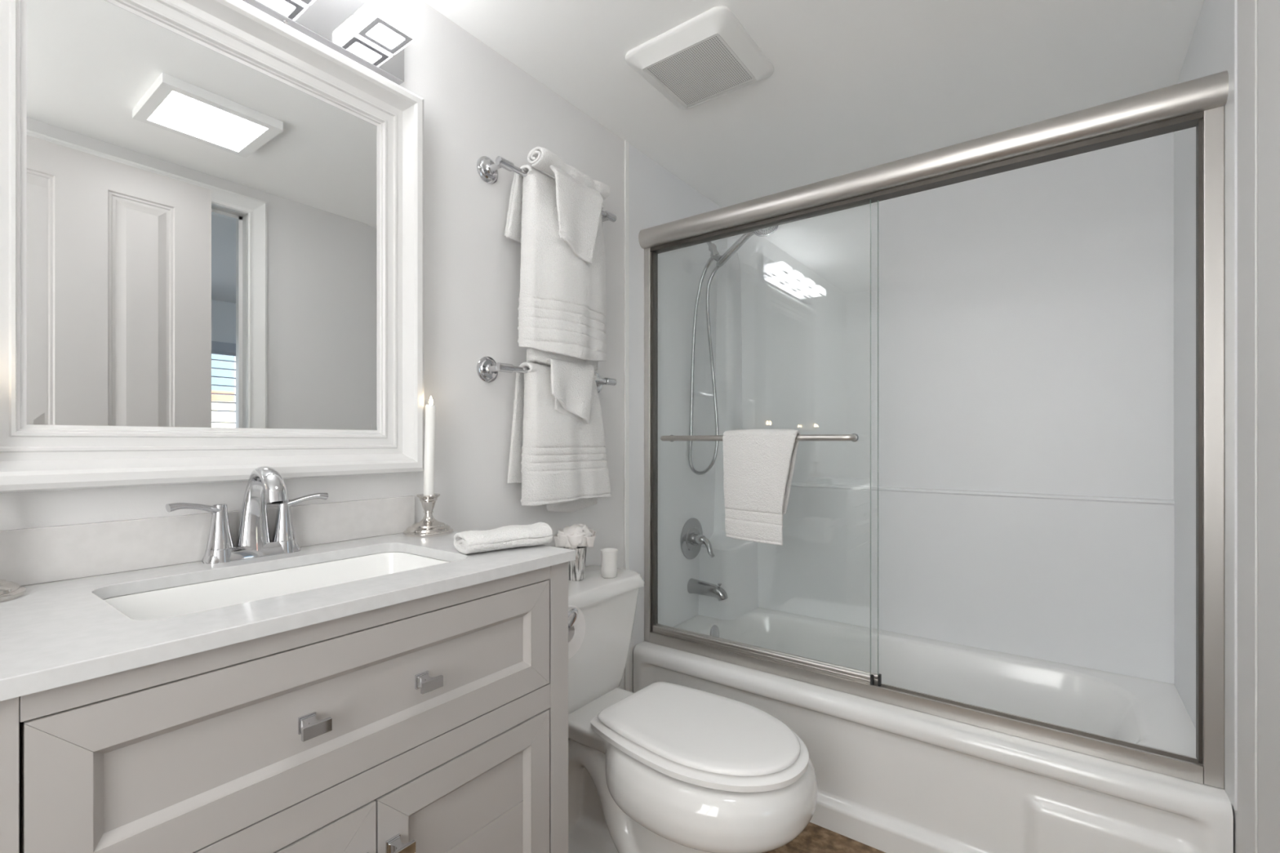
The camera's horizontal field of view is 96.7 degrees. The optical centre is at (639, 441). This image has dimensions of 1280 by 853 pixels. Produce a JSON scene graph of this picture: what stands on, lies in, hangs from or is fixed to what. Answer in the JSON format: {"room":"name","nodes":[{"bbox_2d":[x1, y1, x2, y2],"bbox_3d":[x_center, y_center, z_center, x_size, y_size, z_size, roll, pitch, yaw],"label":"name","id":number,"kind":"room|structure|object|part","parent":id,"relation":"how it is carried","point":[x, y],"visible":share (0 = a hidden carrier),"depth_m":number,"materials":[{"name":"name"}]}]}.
{"room":"bathroom","nodes":[
{"label":"bathroom","id":0,"kind":"room"},
{"bbox_2d":[0,0,693,693],"bbox_3d":[-0.554,0.025,1.391,0.100,2.150,3.085,0,0,36],"label":"wall","id":1,"kind":"structure","parent":0,"point":[477,103],"depth_m":1.47,"materials":[{"name":"white paint"}]},
{"bbox_2d":[0,495,414,586],"bbox_3d":[-0.746,0.169,1.035,0.012,0.082,0.730,0,0,36],"label":"backsplash","id":2,"kind":"structure","parent":1,"relation":"attached to","point":[37,555],"depth_m":0.94,"materials":[{"name":"stone"}]},
{"bbox_2d":[0,0,423,493],"bbox_3d":[-0.723,-0.357,1.028,0.058,0.859,0.718,0,0,36],"label":"wall mirror","id":3,"kind":"object","parent":1,"relation":"attached to","point":[211,211],"visible":1,"depth_m":0.98,"materials":[{"name":"white paint"}]},
{"bbox_2d":[241,0,416,84],"bbox_3d":[-0.707,-0.872,0.997,0.119,0.126,0.672,0,0,36],"label":"vanity light","id":4,"kind":"object","parent":1,"relation":"attached to","point":[375,34],"visible":0.93,"depth_m":1.18,"materials":[{"name":"silver metal"}]},
{"bbox_2d":[476,155,616,222],"bbox_3d":[-0.245,-0.718,1.661,0.078,0.068,0.505,0,0,36],"label":"towel bar","id":5,"kind":"object","parent":1,"relation":"attached to","point":[487,170],"visible":0.58,"depth_m":1.49,"materials":[{"name":"silver metal"}]},
{"bbox_2d":[495,155,514,171],"bbox_3d":[-0.350,-0.718,1.473,0.023,0.023,0.047,0,0,36],"label":"socket","id":6,"kind":"object","parent":5,"relation":"attached to","point":[500,162],"depth_m":1.47,"materials":[{"name":"silver metal"}]},
{"bbox_2d":[506,164,607,370],"bbox_3d":[-0.214,-0.469,1.630,0.128,0.550,0.343,0,0,36],"label":"bath towel","id":7,"kind":"object","parent":5,"relation":"hanging from","point":[562,308],"visible":0.8,"depth_m":1.54,"materials":[{"name":"white fabric"}]},
{"bbox_2d":[504,146,610,264],"bbox_3d":[-0.218,-0.641,1.610,0.139,0.275,0.309,0,0,36],"label":"washcloth","id":8,"kind":"object","parent":5,"relation":"hanging from","point":[580,198],"visible":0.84,"depth_m":1.56,"materials":[{"name":"white"}]},
{"bbox_2d":[603,210,616,222],"bbox_3d":[-0.097,-0.718,1.817,0.023,0.023,0.047,0,0,36],"label":"socket","id":9,"kind":"object","parent":5,"relation":"attached to","point":[607,215],"depth_m":1.81,"materials":[{"name":"silver metal"}]},
{"bbox_2d":[476,356,616,393],"bbox_3d":[-0.245,-0.190,1.661,0.078,0.068,0.505,0,0,36],"label":"towel bar","id":10,"kind":"object","parent":1,"relation":"attached to","point":[487,369],"visible":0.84,"depth_m":1.49,"materials":[{"name":"silver metal"}]},
{"bbox_2d":[495,362,514,373],"bbox_3d":[-0.350,-0.190,1.473,0.023,0.023,0.047,0,0,36],"label":"socket","id":11,"kind":"object","parent":10,"relation":"attached to","point":[503,367],"depth_m":1.46,"materials":[{"name":"silver metal"}]},
{"bbox_2d":[506,361,611,512],"bbox_3d":[-0.215,-0.001,1.650,0.104,0.426,0.358,0,0,36],"label":"bath towel","id":12,"kind":"object","parent":10,"relation":"hanging from","point":[559,462],"visible":0.77,"depth_m":1.56,"materials":[{"name":"white fabric"}]},
{"bbox_2d":[537,357,594,423],"bbox_3d":[-0.205,-0.139,1.616,0.085,0.179,0.193,0,0,36],"label":"washcloth","id":13,"kind":"object","parent":12,"relation":"on","point":[571,382],"visible":1,"depth_m":1.60,"materials":[{"name":"white"}]},
{"bbox_2d":[603,377,616,386],"bbox_3d":[-0.097,-0.190,1.817,0.023,0.023,0.047,0,0,36],"label":"socket","id":14,"kind":"object","parent":10,"relation":"attached to","point":[608,381],"depth_m":1.80,"materials":[{"name":"silver metal"}]},
{"bbox_2d":[624,140,629,691],"bbox_3d":[-0.046,0.025,1.992,0.007,2.150,0.021,0,0,36],"label":"trim","id":15,"kind":"structure","parent":1,"relation":"attached to","point":[626,143],"depth_m":1.99,"materials":[{"name":"white paint"}]},
{"bbox_2d":[638,70,1228,789],"bbox_3d":[0.623,-0.019,1.636,1.500,1.495,0.082,0,0,36],"label":"shower door frame","id":16,"kind":"object","parent":1,"relation":"attached to","point":[1200,103],"visible":0.98,"depth_m":1.32,"materials":[{"name":"silver metal"}]},
{"bbox_2d":[653,200,874,685],"bbox_3d":[0.339,0.000,1.820,0.763,1.400,0.074,0,0,36],"label":"sliding glass panel","id":17,"kind":"object","parent":16,"relation":"in","point":[793,661],"visible":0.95,"depth_m":1.71,"materials":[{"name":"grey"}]},
{"bbox_2d":[722,428,800,545],"bbox_3d":[0.372,0.137,1.759,0.243,0.349,0.065,0,0,36],"label":"hand towel","id":18,"kind":"object","parent":17,"relation":"hanging from","point":[758,464],"visible":1,"depth_m":1.74,"materials":[{"name":"white fabric"}]},
{"bbox_3d":[0.353,0.684,1.846,0.756,0.032,0.014,0,0,36],"label":"rail","id":19,"kind":"part","parent":17,"relation":"part of","materials":[{"name":"silver metal"}]},
{"bbox_3d":[0.618,-0.010,1.641,0.025,0.025,0.010,0,0,36],"label":"rail mount","id":20,"kind":"part","parent":17,"relation":"part of","materials":[{"name":"silver metal"}]},
{"bbox_2d":[422,0,1204,207],"bbox_3d":[0.092,-1.100,0.915,1.705,0.100,3.285,0,0,36],"label":"ceiling","id":21,"kind":"structure","parent":0,"point":[853,86],"depth_m":1.60,"materials":[{"name":"white paint"}]},
{"bbox_2d":[625,5,773,109],"bbox_3d":[0.168,-1.033,1.579,0.316,0.034,0.316,0,0,36],"label":"ceiling vent","id":22,"kind":"object","parent":21,"relation":"in","point":[710,53],"visible":1,"depth_m":1.53,"materials":[{"name":"white plastic"}]},
{"bbox_2d":[642,33,757,109],"bbox_3d":[0.168,-1.016,1.579,0.233,0.001,0.233,0,0,36],"label":"grille","id":23,"kind":"object","parent":22,"relation":"attached to","point":[686,50],"depth_m":1.57,"materials":[{"name":"white plastic"}]},
{"bbox_2d":[763,822,885,852],"bbox_3d":[0.092,1.150,0.915,1.705,0.100,3.285,0,0,36],"label":"floor","id":24,"kind":"structure","parent":0,"point":[815,838],"depth_m":1.55,"materials":[{"name":"brown stone"}]},
{"bbox_2d":[0,561,568,852],"bbox_3d":[-0.536,0.664,0.915,0.485,0.871,0.768,0,0,36],"label":"vanity cabinet","id":25,"kind":"object","parent":24,"relation":"on","point":[436,723],"visible":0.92,"depth_m":0.74,"materials":[{"name":"grey paint"}]},
{"bbox_2d":[0,495,575,701],"bbox_3d":[-0.545,0.178,0.922,0.470,0.101,0.784,0,0,36],"label":"countertop","id":26,"kind":"structure","parent":25,"relation":"on","point":[62,631],"depth_m":0.84,"materials":[{"name":"white stone"}]},
{"bbox_2d":[0,578,26,602],"bbox_3d":[-0.883,0.165,0.746,0.107,0.089,0.107,0,0,36],"label":"dish","id":27,"kind":"object","parent":26,"relation":"on","point":[9,590],"visible":1,"depth_m":0.76,"materials":[{"name":"silver metal"}]},
{"bbox_2d":[165,466,328,564],"bbox_3d":[-0.670,0.128,1.012,0.135,0.166,0.252,0,0,36],"label":"faucet","id":28,"kind":"object","parent":26,"relation":"on","point":[265,486],"visible":1,"depth_m":1.02,"materials":[{"name":"silver metal"}]},
{"bbox_3d":[-0.755,0.116,0.966,0.021,0.027,0.078,0,0,31],"label":"lever","id":29,"kind":"part","parent":28,"relation":"part of","materials":[{"name":"silver metal"}]},
{"bbox_3d":[-0.736,0.160,0.998,0.047,0.100,0.049,0,0,36],"label":"handle","id":30,"kind":"part","parent":28,"relation":"part of","materials":[{"name":"silver metal"}]},
{"bbox_3d":[-0.706,0.199,1.040,0.044,0.023,0.150,0,0,36],"label":"plate","id":31,"kind":"part","parent":28,"relation":"part of","materials":[{"name":"silver metal"}]},
{"bbox_3d":[-0.669,0.128,1.012,0.132,0.166,0.060,0,0,36],"label":"spout","id":32,"kind":"part","parent":28,"relation":"part of","materials":[{"name":"silver metal"}]},
{"bbox_3d":[-0.676,0.160,1.080,0.047,0.100,0.049,0,0,36],"label":"handle","id":33,"kind":"part","parent":28,"relation":"part of","materials":[{"name":"silver metal"}]},
{"bbox_3d":[-0.652,0.116,1.107,0.021,0.027,0.078,0,0,42],"label":"lever","id":34,"kind":"part","parent":28,"relation":"part of","materials":[{"name":"silver metal"}]},
{"bbox_2d":[102,551,450,620],"bbox_3d":[-0.544,0.292,0.922,0.304,0.126,0.508,0,0,36],"label":"sink","id":35,"kind":"object","parent":26,"relation":"in","point":[169,602],"visible":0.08,"depth_m":0.98,"materials":[{"name":"white ceramic"}]},
{"bbox_2d":[403,493,453,537],"bbox_3d":[-0.481,0.165,1.294,0.107,0.089,0.107,0,0,36],"label":"candlestick","id":36,"kind":"object","parent":26,"relation":"on","point":[428,526],"visible":0.98,"depth_m":1.27,"materials":[{"name":"silver metal"}]},
{"bbox_2d":[423,396,435,495],"bbox_3d":[-0.479,0.018,1.296,0.024,0.243,0.028,0,0,36],"label":"taper candle","id":37,"kind":"object","parent":36,"relation":"on","point":[430,410],"visible":0.98,"depth_m":1.29,"materials":[{"name":"white wax"}]},
{"bbox_2d":[453,522,552,554],"bbox_3d":[-0.266,0.188,1.115,0.176,0.043,0.084,0,0,-36],"label":"hand towel","id":38,"kind":"object","parent":26,"relation":"on","point":[468,542],"visible":1,"depth_m":1.09,"materials":[{"name":"white fabric"}]},
{"bbox_3d":[-0.413,0.359,0.716,0.030,0.021,0.035,0,0,36],"label":"knob","id":39,"kind":"part","parent":25,"relation":"part of","materials":[{"name":"silver metal"}]},
{"bbox_3d":[-0.472,0.736,0.660,0.018,0.472,0.333,0,0,36],"label":"cabinet door","id":40,"kind":"part","parent":25,"relation":"part of","materials":[{"name":"grey paint"}]},
{"bbox_3d":[-0.339,0.573,0.799,0.030,0.021,0.035,0,0,36],"label":"knob","id":41,"kind":"part","parent":25,"relation":"part of","materials":[{"name":"silver metal"}]},
{"bbox_3d":[-0.317,0.359,0.847,0.030,0.021,0.035,0,0,36],"label":"knob","id":42,"kind":"part","parent":25,"relation":"part of","materials":[{"name":"silver metal"}]},
{"bbox_3d":[-0.274,0.736,0.929,0.018,0.472,0.331,0,0,36],"label":"cabinet door","id":43,"kind":"part","parent":25,"relation":"part of","materials":[{"name":"grey paint"}]},
{"bbox_2d":[568,608,577,627],"bbox_3d":[-0.192,0.365,1.181,0.162,0.049,0.069,0,0,36],"label":"toilet paper holder","id":44,"kind":"object","parent":25,"relation":"attached to","point":[574,611],"visible":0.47,"depth_m":1.17,"materials":[{"name":"silver metal"}]},
{"bbox_2d":[568,604,585,659],"bbox_3d":[-0.191,0.400,1.215,0.102,0.111,0.111,0,0,36],"label":"toilet paper roll","id":45,"kind":"object","parent":44,"relation":"hanging from","point":[576,633],"visible":0.17,"depth_m":1.21,"materials":[{"name":"white"}]},
{"bbox_2d":[568,564,817,852],"bbox_3d":[0.034,0.750,1.429,0.803,0.700,0.494,0,0,36],"label":"toilet","id":46,"kind":"object","parent":24,"relation":"on","point":[661,766],"visible":0.9,"depth_m":1.30,"materials":[{"name":"white ceramic"}]},
{"bbox_2d":[563,546,586,581],"bbox_3d":[-0.188,0.352,1.649,0.071,0.094,0.071,0,0,36],"label":"vase","id":47,"kind":"object","parent":46,"relation":"on","point":[576,568],"visible":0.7,"depth_m":1.62,"materials":[{"name":"silver glass"}]},
{"bbox_2d":[553,524,596,548],"bbox_3d":[-0.182,0.315,1.654,0.111,0.145,0.129,0,0,36],"label":"flower","id":48,"kind":"object","parent":47,"relation":"in","point":[575,535],"visible":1,"depth_m":1.62,"materials":[{"name":"white plant"}]},
{"bbox_3d":[-0.194,0.576,1.597,0.180,0.288,0.456,0,0,36],"label":"tank","id":49,"kind":"part","parent":46,"relation":"part of","materials":[{"name":"white ceramic"}]},
{"bbox_3d":[-0.200,0.418,1.601,0.222,0.036,0.494,0,0,36],"label":"tank lid","id":50,"kind":"part","parent":46,"relation":"part of","materials":[{"name":"white ceramic"}]},
{"bbox_2d":[600,548,617,577],"bbox_3d":[-0.090,0.360,1.676,0.052,0.080,0.052,0,0,36],"label":"cup","id":51,"kind":"object","parent":46,"relation":"on","point":[609,556],"visible":1,"depth_m":1.66,"materials":[{"name":"white ceramic"}]},
{"bbox_3d":[0.052,0.904,1.416,0.758,0.391,0.428,0,0,36],"label":"bowl","id":52,"kind":"part","parent":46,"relation":"part of","materials":[{"name":"white ceramic"}]},
{"bbox_3d":[0.144,0.672,1.348,0.469,0.013,0.323,0,0,36],"label":"seat","id":53,"kind":"part","parent":46,"relation":"part of","materials":[{"name":"white plastic"}]},
{"bbox_3d":[0.145,0.693,1.348,0.504,0.020,0.358,0,0,36],"label":"seat","id":54,"kind":"part","parent":46,"relation":"part of","materials":[{"name":"white plastic"}]},
{"bbox_2d":[633,607,1233,852],"bbox_3d":[0.791,0.914,1.867,1.499,0.372,0.717,0,0,36],"label":"bathtub","id":55,"kind":"object","parent":24,"relation":"on","point":[891,778],"visible":0.73,"depth_m":1.54,"materials":[{"name":"white ceramic"}]},
{"bbox_3d":[0.295,0.764,2.246,0.016,0.071,0.072,0,0,36],"label":"overflow plate","id":56,"kind":"part","parent":55,"relation":"part of","materials":[{"name":"silver metal"}]},
{"bbox_2d":[1231,0,1279,852],"bbox_3d":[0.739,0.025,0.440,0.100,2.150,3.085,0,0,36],"label":"door frame","id":57,"kind":"structure","parent":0,"point":[1268,11],"depth_m":0.96,"materials":[{"name":"white paint"}]},
{"bbox_2d":[1241,0,1257,852],"bbox_3d":[1.116,0.025,1.041,0.004,2.150,0.090,0,0,36],"label":"trim","id":58,"kind":"structure","parent":57,"relation":"attached to","point":[1249,7],"depth_m":1.04,"materials":[{"name":"white paint"}]},
{"bbox_3d":[1.035,0.025,2.199,1.705,2.150,0.100,0,0,36],"label":"wall","id":59,"kind":"structure","parent":0,"visible":0},
{"bbox_2d":[629,0,1237,810],"bbox_3d":[0.775,-0.160,1.896,1.565,1.778,0.796,0,0,36],"label":"shower surround","id":60,"kind":"object","parent":59,"relation":"attached to","point":[1037,322],"visible":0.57,"depth_m":2.00,"materials":[{"name":"white plastic"}]},
{"bbox_3d":[0.180,-0.160,2.302,0.004,1.778,0.745,0,0,36],"label":"panel","id":61,"kind":"part","parent":60,"relation":"part of","materials":[{"name":"white plastic"}]},
{"bbox_2d":[680,517,715,559],"bbox_3d":[0.257,0.400,2.305,0.117,0.170,0.170,0,0,36],"label":"shower valve","id":62,"kind":"object","parent":60,"relation":"attached to","point":[692,538],"visible":1,"depth_m":2.31,"materials":[{"name":"silver metal"}]},
{"bbox_3d":[0.272,0.424,2.284,0.026,0.079,0.071,0,0,-39],"label":"lever","id":63,"kind":"part","parent":62,"relation":"part of","materials":[{"name":"silver metal"}]},
{"bbox_2d":[687,577,728,600],"bbox_3d":[0.277,0.599,2.291,0.166,0.070,0.062,0,0,36],"label":"tub spout","id":64,"kind":"object","parent":60,"relation":"attached to","point":[694,586],"visible":1,"depth_m":2.27,"materials":[{"name":"silver metal"}]},
{"bbox_2d":[688,225,778,475],"bbox_3d":[0.349,-0.385,2.205,0.387,1.040,0.096,0,0,36],"label":"shower","id":65,"kind":"object","parent":60,"relation":"attached to","point":[721,260],"visible":0.86,"depth_m":2.26,"materials":[{"name":"silver metal"}]},
{"bbox_3d":[0.372,-0.751,2.196,0.174,0.133,0.032,0,0,36],"label":"handle","id":66,"kind":"part","parent":65,"relation":"part of","materials":[{"name":"silver metal"}]},
{"bbox_3d":[1.000,-0.160,2.150,1.497,1.778,0.020,0,0,36],"label":"panel","id":67,"kind":"part","parent":60,"relation":"part of","materials":[{"name":"white plastic"}]},
{"bbox_3d":[1.393,-0.160,1.418,0.004,1.778,0.734,0,0,36],"label":"panel","id":68,"kind":"part","parent":60,"relation":"part of","materials":[{"name":"white plastic"}]}
]}

